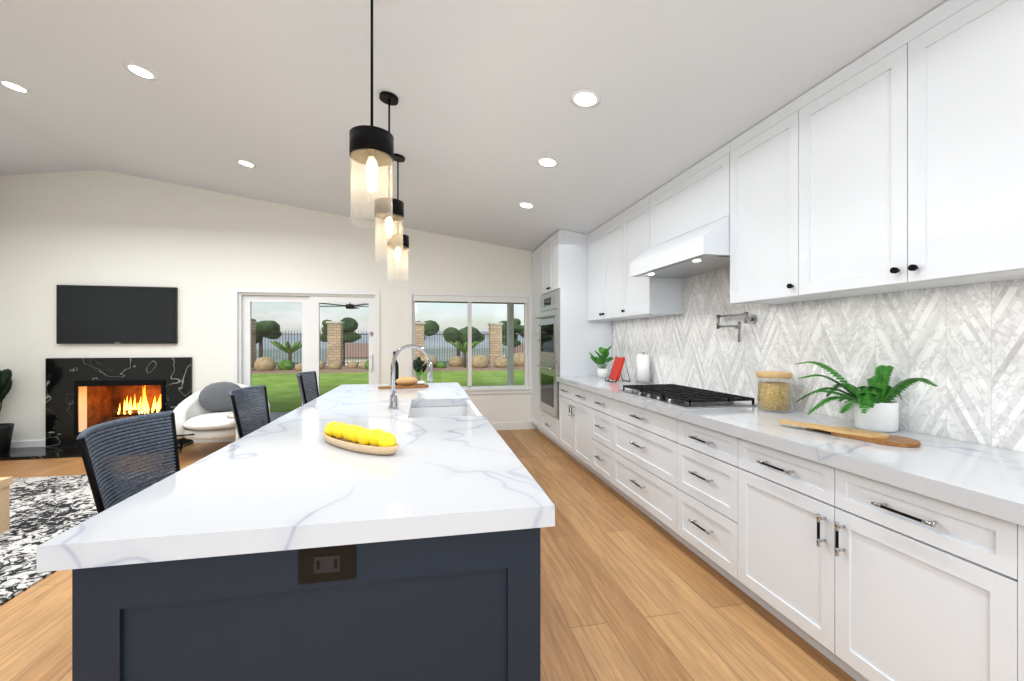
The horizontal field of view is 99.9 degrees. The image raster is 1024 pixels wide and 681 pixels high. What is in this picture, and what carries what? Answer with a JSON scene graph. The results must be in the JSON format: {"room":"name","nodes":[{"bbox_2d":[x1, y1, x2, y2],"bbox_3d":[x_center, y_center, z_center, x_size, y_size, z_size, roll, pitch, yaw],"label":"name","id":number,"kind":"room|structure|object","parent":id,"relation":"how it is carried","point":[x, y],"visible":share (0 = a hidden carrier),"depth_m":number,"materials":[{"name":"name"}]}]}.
{"room":"kitchen and living room","nodes":[
{"label":"kitchen and living room","id":0,"kind":"room"},
{"bbox_2d":[0,170,536,441],"bbox_3d":[-2.668,-0.625,6.055,7.700,3.950,0.150,0,0,-11],"label":"wall","id":1,"kind":"structure","parent":0,"point":[204,251],"depth_m":5.66,"materials":[{"name":"paint"}]},
{"bbox_2d":[10,440,45,447],"bbox_3d":[-6.013,1.295,5.294,0.480,0.110,0.016,0,0,-11],"label":"baseboard","id":2,"kind":"structure","parent":1,"relation":"attached to","point":[41,443],"depth_m":5.30,"materials":[{"name":"white wood"}]},
{"bbox_2d":[56,285,177,343],"bbox_3d":[-5.010,-0.325,5.477,1.300,0.730,0.050,0,0,-11],"label":"tv","id":3,"kind":"object","parent":1,"relation":"attached to","point":[86,314],"visible":1,"depth_m":5.45,"materials":[{"name":"black plastic"}]},
{"bbox_2d":[193,438,231,442],"bbox_3d":[-3.972,1.295,5.707,0.465,0.110,0.016,0,0,-11],"label":"baseboard","id":4,"kind":"structure","parent":1,"relation":"attached to","point":[225,439],"depth_m":5.70,"materials":[{"name":"white wood"}]},
{"bbox_2d":[239,292,374,434],"bbox_3d":[-2.828,0.350,6.013,1.770,2.000,0.130,0,0,-11],"label":"glass door","id":5,"kind":"structure","parent":1,"relation":"attached to","point":[311,330],"depth_m":6.01,"materials":[{"name":"white"}]},
{"bbox_2d":[232,287,531,441],"bbox_3d":[-1.714,0.315,6.179,4.140,2.070,0.085,0,0,-11],"label":"trim","id":6,"kind":"structure","parent":1,"relation":"attached to","point":[235,290],"depth_m":6.12,"materials":[{"name":"white wood"}]},
{"bbox_2d":[389,347,397,355],"bbox_3d":[-1.701,0.160,6.169,0.120,0.120,0.008,0,0,-11],"label":"switch plate","id":7,"kind":"object","parent":1,"relation":"attached to","point":[391,349],"visible":0.69,"depth_m":6.17,"materials":[{"name":"white plastic"}]},
{"bbox_2d":[412,295,527,388],"bbox_3d":[-0.611,0.040,6.452,1.730,1.400,0.108,0,0,-11],"label":"window","id":8,"kind":"structure","parent":1,"relation":"in","point":[469,300],"depth_m":6.44,"materials":[{"name":"white"}]},
{"bbox_2d":[490,422,535,429],"bbox_3d":[-0.757,1.295,6.357,2.295,0.110,0.016,0,0,-11],"label":"baseboard","id":9,"kind":"structure","parent":1,"relation":"attached to","point":[496,426],"depth_m":6.51,"materials":[{"name":"white wood"}]},
{"bbox_2d":[0,429,855,680],"bbox_3d":[-1.790,1.410,1.718,7.700,0.120,9.000,0,0,-11],"label":"floor","id":10,"kind":"structure","parent":0,"point":[629,591],"depth_m":2.17,"materials":[{"name":"brown wood"}]},
{"bbox_2d":[0,471,171,605],"bbox_3d":[-4.116,1.343,2.497,2.850,0.014,3.550,0,0,-11],"label":"rug","id":11,"kind":"object","parent":10,"relation":"on","point":[43,509],"visible":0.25,"depth_m":3.23,"materials":[{"name":"carpet"}]},
{"bbox_2d":[0,477,12,533],"bbox_3d":[-4.038,1.150,2.615,1.150,0.370,0.650,0,0,-11],"label":"coffee table","id":12,"kind":"object","parent":11,"relation":"on","point":[6,483],"visible":1,"depth_m":3.00,"materials":[{"name":"brown wood"}]},
{"bbox_2d":[0,357,192,460],"bbox_3d":[-5.159,0.784,5.209,2.080,1.129,0.519,0,0,-11],"label":"fireplace surround","id":13,"kind":"object","parent":10,"relation":"on","point":[66,378],"visible":0.75,"depth_m":5.38,"materials":[{"name":"black stone"}]},
{"bbox_2d":[0,369,13,454],"bbox_3d":[-5.981,0.779,4.933,0.340,1.068,0.484,0,0,-11],"label":"floor plant","id":14,"kind":"object","parent":13,"relation":"on","point":[6,431],"visible":1,"depth_m":5.03,"materials":[{"name":"green plant"}]},
{"bbox_2d":[87,385,160,430],"bbox_3d":[-5.064,0.845,5.897,1.060,0.750,0.490,0,0,-11],"label":"firebox","id":15,"kind":"object","parent":13,"relation":"in","point":[103,402],"depth_m":6.00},
{"bbox_2d":[103,388,160,429],"bbox_3d":[-5.055,0.886,5.853,0.742,0.586,0.280,0,0,-11],"label":"fire","id":16,"kind":"object","parent":15,"relation":"in","point":[129,411],"visible":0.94,"depth_m":5.82,"materials":[{"name":"orange"}]},
{"bbox_2d":[77,411,179,513],"bbox_3d":[-1.129,0.811,1.479,0.469,1.077,0.465,0,0,-11],"label":"stool","id":17,"kind":"object","parent":10,"relation":"on","point":[105,489],"visible":0.44,"depth_m":1.48,"materials":[{"name":"grey wicker"}]},
{"bbox_2d":[163,382,269,463],"bbox_3d":[-3.459,0.926,5.147,0.983,0.840,1.006,0,0,-26],"label":"armchair","id":18,"kind":"object","parent":10,"relation":"on","point":[201,414],"visible":0.56,"depth_m":5.00,"materials":[{"name":"white fabric"}]},
{"bbox_2d":[198,382,244,412],"bbox_3d":[-3.583,0.699,5.315,0.474,0.387,0.192,0,0,-26],"label":"pillow","id":19,"kind":"object","parent":18,"relation":"on","point":[214,398],"depth_m":5.24,"materials":[{"name":"grey fabric"}]},
{"bbox_2d":[227,411,255,440],"bbox_3d":[-2.964,1.075,4.745,0.310,0.550,0.310,0,0,-11],"label":"side table","id":20,"kind":"object","parent":10,"relation":"on","point":[230,415],"visible":0.23,"depth_m":4.62,"materials":[{"name":"white wood"}]},
{"bbox_2d":[228,385,269,438],"bbox_3d":[-1.325,0.811,2.445,0.469,1.077,0.465,0,0,-11],"label":"stool","id":21,"kind":"object","parent":10,"relation":"on","point":[236,404],"visible":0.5,"depth_m":2.50,"materials":[{"name":"grey wicker"}]},
{"bbox_2d":[72,404,539,680],"bbox_3d":[-0.777,0.920,2.684,1.070,0.859,3.339,0,0,-11],"label":"kitchen island","id":22,"kind":"object","parent":10,"relation":"on","point":[454,608],"depth_m":1.06,"materials":[{"name":"blue wood"}]},
{"bbox_2d":[37,384,412,571],"bbox_3d":[-0.993,0.463,2.645,0.710,0.055,3.400,0,0,-11],"label":"island countertop","id":23,"kind":"structure","parent":22,"relation":"on","point":[280,487],"depth_m":1.16,"materials":[{"name":"white stone"}]},
{"bbox_2d":[322,422,398,454],"bbox_3d":[-0.632,0.392,1.769,0.345,0.084,0.390,0,0,-11],"label":"tray","id":24,"kind":"object","parent":23,"relation":"on","point":[358,438],"visible":1,"depth_m":1.69,"materials":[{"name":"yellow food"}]},
{"bbox_2d":[391,351,398,384],"bbox_3d":[-1.121,0.269,4.108,0.074,0.330,0.074,0,0,-11],"label":"wine bottle","id":25,"kind":"object","parent":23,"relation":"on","point":[396,371],"visible":0.46,"depth_m":4.09,"materials":[{"name":"black glass"}]},
{"bbox_2d":[378,377,428,388],"bbox_3d":[-1.000,0.385,3.982,0.448,0.098,0.251,0,0,-11],"label":"board","id":26,"kind":"object","parent":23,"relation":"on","point":[407,382],"visible":0.98,"depth_m":3.95,"materials":[{"name":"brown wood"}]},
{"bbox_2d":[388,344,433,408],"bbox_3d":[-0.649,0.229,2.767,0.282,0.411,0.097,0,0,-11],"label":"faucet","id":27,"kind":"object","parent":23,"relation":"on","point":[393,398],"depth_m":2.76,"materials":[{"name":"silver metal"}]},
{"bbox_2d":[413,357,426,380],"bbox_3d":[-0.898,0.297,4.198,0.137,0.274,0.123,0,0,-11],"label":"herbs","id":28,"kind":"object","parent":23,"relation":"on","point":[418,362],"visible":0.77,"depth_m":4.19,"materials":[{"name":"green plant"}]},
{"bbox_2d":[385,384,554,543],"bbox_3d":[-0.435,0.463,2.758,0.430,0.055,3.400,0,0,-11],"label":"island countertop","id":29,"kind":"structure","parent":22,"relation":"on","point":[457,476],"depth_m":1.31,"materials":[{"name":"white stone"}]},
{"bbox_2d":[296,371,318,404],"bbox_3d":[-1.569,0.811,3.650,0.469,1.077,0.465,0,0,-11],"label":"stool","id":30,"kind":"object","parent":10,"relation":"on","point":[304,390],"visible":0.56,"depth_m":3.72,"materials":[{"name":"grey fabric"}]},
{"bbox_2d":[531,247,538,429],"bbox_3d":[0.674,-0.002,6.348,0.724,2.702,0.597,0,0,-11],"label":"tall cabinet","id":31,"kind":"object","parent":10,"relation":"on","point":[535,254],"depth_m":6.35,"materials":[{"name":"white wood"}]},
{"bbox_2d":[559,383,587,468],"bbox_3d":[1.011,0.921,4.771,0.691,0.855,1.053,0,0,-11],"label":"base cabinet","id":32,"kind":"object","parent":10,"relation":"on","point":[573,402],"depth_m":4.67,"materials":[{"name":"white wood"}]},
{"bbox_2d":[539,229,611,450],"bbox_3d":[0.811,-0.002,5.671,0.724,2.702,0.784,0,0,-11],"label":"tall cabinet","id":33,"kind":"object","parent":10,"relation":"on","point":[567,337],"depth_m":5.29,"materials":[{"name":"white wood"}]},
{"bbox_2d":[588,391,611,487],"bbox_3d":[1.156,0.921,4.051,0.691,0.855,0.534,0,0,-11],"label":"base cabinet","id":34,"kind":"object","parent":10,"relation":"on","point":[599,408],"depth_m":4.00,"materials":[{"name":"white wood"}]},
{"bbox_2d":[612,399,671,534],"bbox_3d":[1.305,0.921,3.314,0.691,0.855,0.970,0,0,-11],"label":"base cabinet","id":35,"kind":"object","parent":10,"relation":"on","point":[641,439],"depth_m":3.20,"materials":[{"name":"white wood"}]},
{"bbox_2d":[672,419,731,581],"bbox_3d":[1.462,0.921,2.540,0.691,0.855,0.610,0,0,-11],"label":"base cabinet","id":36,"kind":"object","parent":10,"relation":"on","point":[701,457],"depth_m":2.52,"materials":[{"name":"white wood"}]},
{"bbox_2d":[732,439,1023,680],"bbox_3d":[1.619,0.921,1.764,0.691,0.855,1.094,0,0,-11],"label":"base cabinet","id":37,"kind":"object","parent":10,"relation":"on","point":[857,560],"depth_m":1.55,"materials":[{"name":"white wood"}]},
{"bbox_2d":[556,375,1023,526],"bbox_3d":[1.302,0.464,3.243,0.726,0.057,4.164,0,0,-11],"label":"countertop","id":38,"kind":"structure","parent":37,"relation":"on","point":[982,479],"depth_m":1.69,"materials":[{"name":"white stone"}]},
{"bbox_2d":[589,346,613,377],"bbox_3d":[1.056,0.246,5.019,0.302,0.376,0.338,0,0,-11],"label":"herb pot","id":39,"kind":"object","parent":38,"relation":"on","point":[603,371],"visible":0.98,"depth_m":4.99,"materials":[{"name":"white ceramic"}]},
{"bbox_2d":[605,355,629,381],"bbox_3d":[1.122,0.297,4.572,0.208,0.274,0.200,0,0,-11],"label":"cookbook stand","id":40,"kind":"object","parent":38,"relation":"on","point":[616,369],"visible":0.98,"depth_m":4.54,"materials":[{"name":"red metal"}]},
{"bbox_2d":[636,352,650,383],"bbox_3d":[1.345,0.274,4.403,0.150,0.320,0.150,0,0,-11],"label":"paper towel","id":41,"kind":"object","parent":38,"relation":"on","point":[643,368],"visible":1,"depth_m":4.35,"materials":[{"name":"white paper"}]},
{"bbox_2d":[618,384,756,408],"bbox_3d":[1.276,0.409,3.282,0.540,0.050,0.990,0,0,-11],"label":"cooktop","id":42,"kind":"object","parent":38,"relation":"in","point":[686,397],"visible":1,"depth_m":3.05,"materials":[{"name":"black metal"}]},
{"bbox_2d":[756,371,792,411],"bbox_3d":[1.636,0.316,2.687,0.196,0.237,0.196,0,0,-11],"label":"pasta jar","id":43,"kind":"object","parent":38,"relation":"on","point":[773,396],"visible":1,"depth_m":2.62,"materials":[{"name":"clear glass"}]},
{"bbox_2d":[778,420,920,447],"bbox_3d":[1.535,0.419,1.980,0.277,0.030,0.500,0,0,-11],"label":"boards","id":44,"kind":"object","parent":38,"relation":"on","point":[875,437],"visible":1,"depth_m":1.88,"materials":[{"name":"brown wood"}]},
{"bbox_2d":[793,361,939,432],"bbox_3d":[1.644,0.275,2.126,0.441,0.318,0.755,0,0,-11],"label":"potted plant","id":45,"kind":"object","parent":38,"relation":"on","point":[875,408],"visible":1,"depth_m":2.05,"materials":[{"name":"green plant"}]},
{"bbox_2d":[465,400,480,415],"bbox_3d":[-0.250,0.579,2.866,0.034,0.252,0.810,0,0,-11],"label":"backsplash","id":46,"kind":"structure","parent":0,"relation":"attached to","point":[472,408],"depth_m":2.91,"materials":[{"name":"white stone"}]},
{"bbox_2d":[0,0,947,251],"bbox_3d":[-1.790,-1.829,1.718,7.700,1.182,9.000,0,0,-11],"label":"ceiling","id":47,"kind":"structure","parent":0,"point":[485,113],"depth_m":2.81,"materials":[{"name":"paint"}]},
{"bbox_2d":[0,79,30,93],"bbox_3d":[-4.036,-2.057,3.488,0.183,0.032,0.184,0,0,-11],"label":"recessed light","id":48,"kind":"object","parent":47,"relation":"in","point":[14,86],"visible":1,"depth_m":3.49,"materials":[{"name":"white"}]},
{"bbox_2d":[123,63,157,80],"bbox_3d":[-2.578,-1.865,2.987,0.183,0.032,0.184,0,0,-11],"label":"recessed light","id":49,"kind":"object","parent":47,"relation":"in","point":[142,72],"visible":1,"depth_m":2.98,"materials":[{"name":"white"}]},
{"bbox_2d":[236,160,256,167],"bbox_3d":[-2.783,-1.851,4.506,0.183,0.032,0.184,0,0,-11],"label":"recessed light","id":50,"kind":"object","parent":47,"relation":"in","point":[246,163],"visible":1,"depth_m":4.50,"materials":[{"name":"white"}]},
{"bbox_2d":[349,0,393,228],"bbox_3d":[-0.630,-1.078,1.933,0.190,1.106,0.190,0,0,-11],"label":"pendant light","id":51,"kind":"object","parent":47,"relation":"hanging from","point":[371,146],"visible":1,"depth_m":1.91,"materials":[{"name":"black metal"}]},
{"bbox_2d":[374,91,403,263],"bbox_3d":[-0.818,-1.078,2.864,0.190,1.106,0.190,0,0,-11],"label":"pendant light","id":52,"kind":"object","parent":47,"relation":"hanging from","point":[391,99],"visible":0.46,"depth_m":2.83,"materials":[{"name":"black metal"}]},
{"bbox_2d":[387,153,408,281],"bbox_3d":[-1.006,-1.078,3.795,0.190,1.106,0.190,0,0,-11],"label":"pendant light","id":53,"kind":"object","parent":47,"relation":"hanging from","point":[398,158],"visible":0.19,"depth_m":3.77,"materials":[{"name":"clear glass"}]},
{"bbox_2d":[518,202,534,208],"bbox_3d":[0.152,-1.435,4.570,0.183,0.032,0.184,0,0,-11],"label":"recessed light","id":54,"kind":"object","parent":47,"relation":"in","point":[527,205],"visible":1,"depth_m":4.56,"materials":[{"name":"white"}]},
{"bbox_2d":[536,157,558,167],"bbox_3d":[0.288,-1.446,3.496,0.183,0.032,0.184,0,0,-11],"label":"recessed light","id":55,"kind":"object","parent":47,"relation":"in","point":[547,162],"visible":1,"depth_m":3.49,"materials":[{"name":"white plastic"}]},
{"bbox_2d":[570,90,600,108],"bbox_3d":[0.441,-1.450,2.588,0.183,0.032,0.184,0,0,-11],"label":"recessed light","id":56,"kind":"object","parent":47,"relation":"in","point":[587,99],"visible":1,"depth_m":2.58,"materials":[{"name":"white plastic"}]},
{"bbox_2d":[612,267,1023,451],"bbox_3d":[1.910,-0.625,2.467,0.150,3.950,9.000,0,0,-11],"label":"wall","id":57,"kind":"structure","parent":0,"point":[962,346],"depth_m":2.26,"materials":[{"name":"tile"}]},
{"bbox_2d":[587,215,618,320],"bbox_3d":[1.188,-0.770,4.814,0.326,1.060,1.037,0,0,-11],"label":"upper cabinet","id":58,"kind":"object","parent":57,"relation":"attached to","point":[602,243],"depth_m":4.81,"materials":[{"name":"white wood"}]},
{"bbox_2d":[619,194,682,319],"bbox_3d":[1.324,-0.770,4.141,0.326,1.060,0.592,0,0,-11],"label":"upper cabinet","id":59,"kind":"object","parent":57,"relation":"attached to","point":[639,297],"depth_m":4.02,"materials":[{"name":"white wood"}]},
{"bbox_2d":[630,142,729,277],"bbox_3d":[1.391,-0.927,3.331,0.516,0.748,1.016,0,0,-11],"label":"range hood","id":60,"kind":"object","parent":57,"relation":"attached to","point":[689,222],"visible":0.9,"depth_m":3.17,"materials":[{"name":"white"}]},
{"bbox_2d":[716,312,756,341],"bbox_3d":[1.626,-0.095,3.175,0.124,0.210,0.345,0,0,-11],"label":"pot filler","id":61,"kind":"object","parent":57,"relation":"attached to","point":[751,319],"visible":1,"depth_m":3.07,"materials":[{"name":"silver metal"}]},
{"bbox_2d":[730,108,812,304],"bbox_3d":[1.644,-0.770,2.558,0.326,1.060,0.591,0,0,-11],"label":"upper cabinet","id":62,"kind":"object","parent":57,"relation":"attached to","point":[756,156],"depth_m":2.59,"materials":[{"name":"white wood"}]},
{"bbox_2d":[783,0,1023,299],"bbox_3d":[1.790,-0.770,1.837,0.326,1.060,1.135,0,0,-11],"label":"upper cabinet","id":63,"kind":"object","parent":57,"relation":"attached to","point":[895,163],"depth_m":1.76,"materials":[{"name":"white wood"}]},
{"label":"outside","id":64,"kind":"structure","parent":0,"visible":0},
{"bbox_2d":[251,348,523,411],"bbox_3d":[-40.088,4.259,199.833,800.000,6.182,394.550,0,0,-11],"label":"lawn","id":65,"kind":"structure","parent":64,"point":[438,374],"depth_m":14.95,"materials":[{"name":"green plant"}]},
{"bbox_2d":[251,321,523,367],"bbox_3d":[-4.408,0.263,20.201,29.860,2.230,0.830,0,0,-11],"label":"fence","id":66,"kind":"object","parent":65,"relation":"on","point":[339,337],"depth_m":19.65,"materials":[{"name":"stone"}]},
{"bbox_2d":[251,341,523,370],"bbox_3d":[-4.163,0.676,18.703,31.273,1.323,2.193,0,0,-11],"label":"shrubs","id":67,"kind":"object","parent":65,"relation":"on","point":[453,361],"depth_m":18.56,"materials":[{"name":"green plant"}]},
{"bbox_2d":[251,317,523,365],"bbox_3d":[-4.013,1.794,45.481,63.300,7.113,37.431,0,0,-11],"label":"trees","id":68,"kind":"object","parent":65,"relation":"on","point":[348,328],"depth_m":31.75,"materials":[{"name":"green plant"}]},
{"bbox_2d":[256,332,523,349],"bbox_3d":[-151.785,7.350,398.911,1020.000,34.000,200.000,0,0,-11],"label":"hills","id":69,"kind":"structure","parent":65,"relation":"on","point":[270,345],"depth_m":376.38,"materials":[{"name":"grey"}]},
{"bbox_2d":[270,301,523,421],"bbox_3d":[-2.025,0.210,8.175,7.800,2.520,3.749,0,0,-11],"label":"patio","id":70,"kind":"structure","parent":65,"relation":"on","point":[510,370],"depth_m":10.23,"materials":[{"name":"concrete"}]}
]}

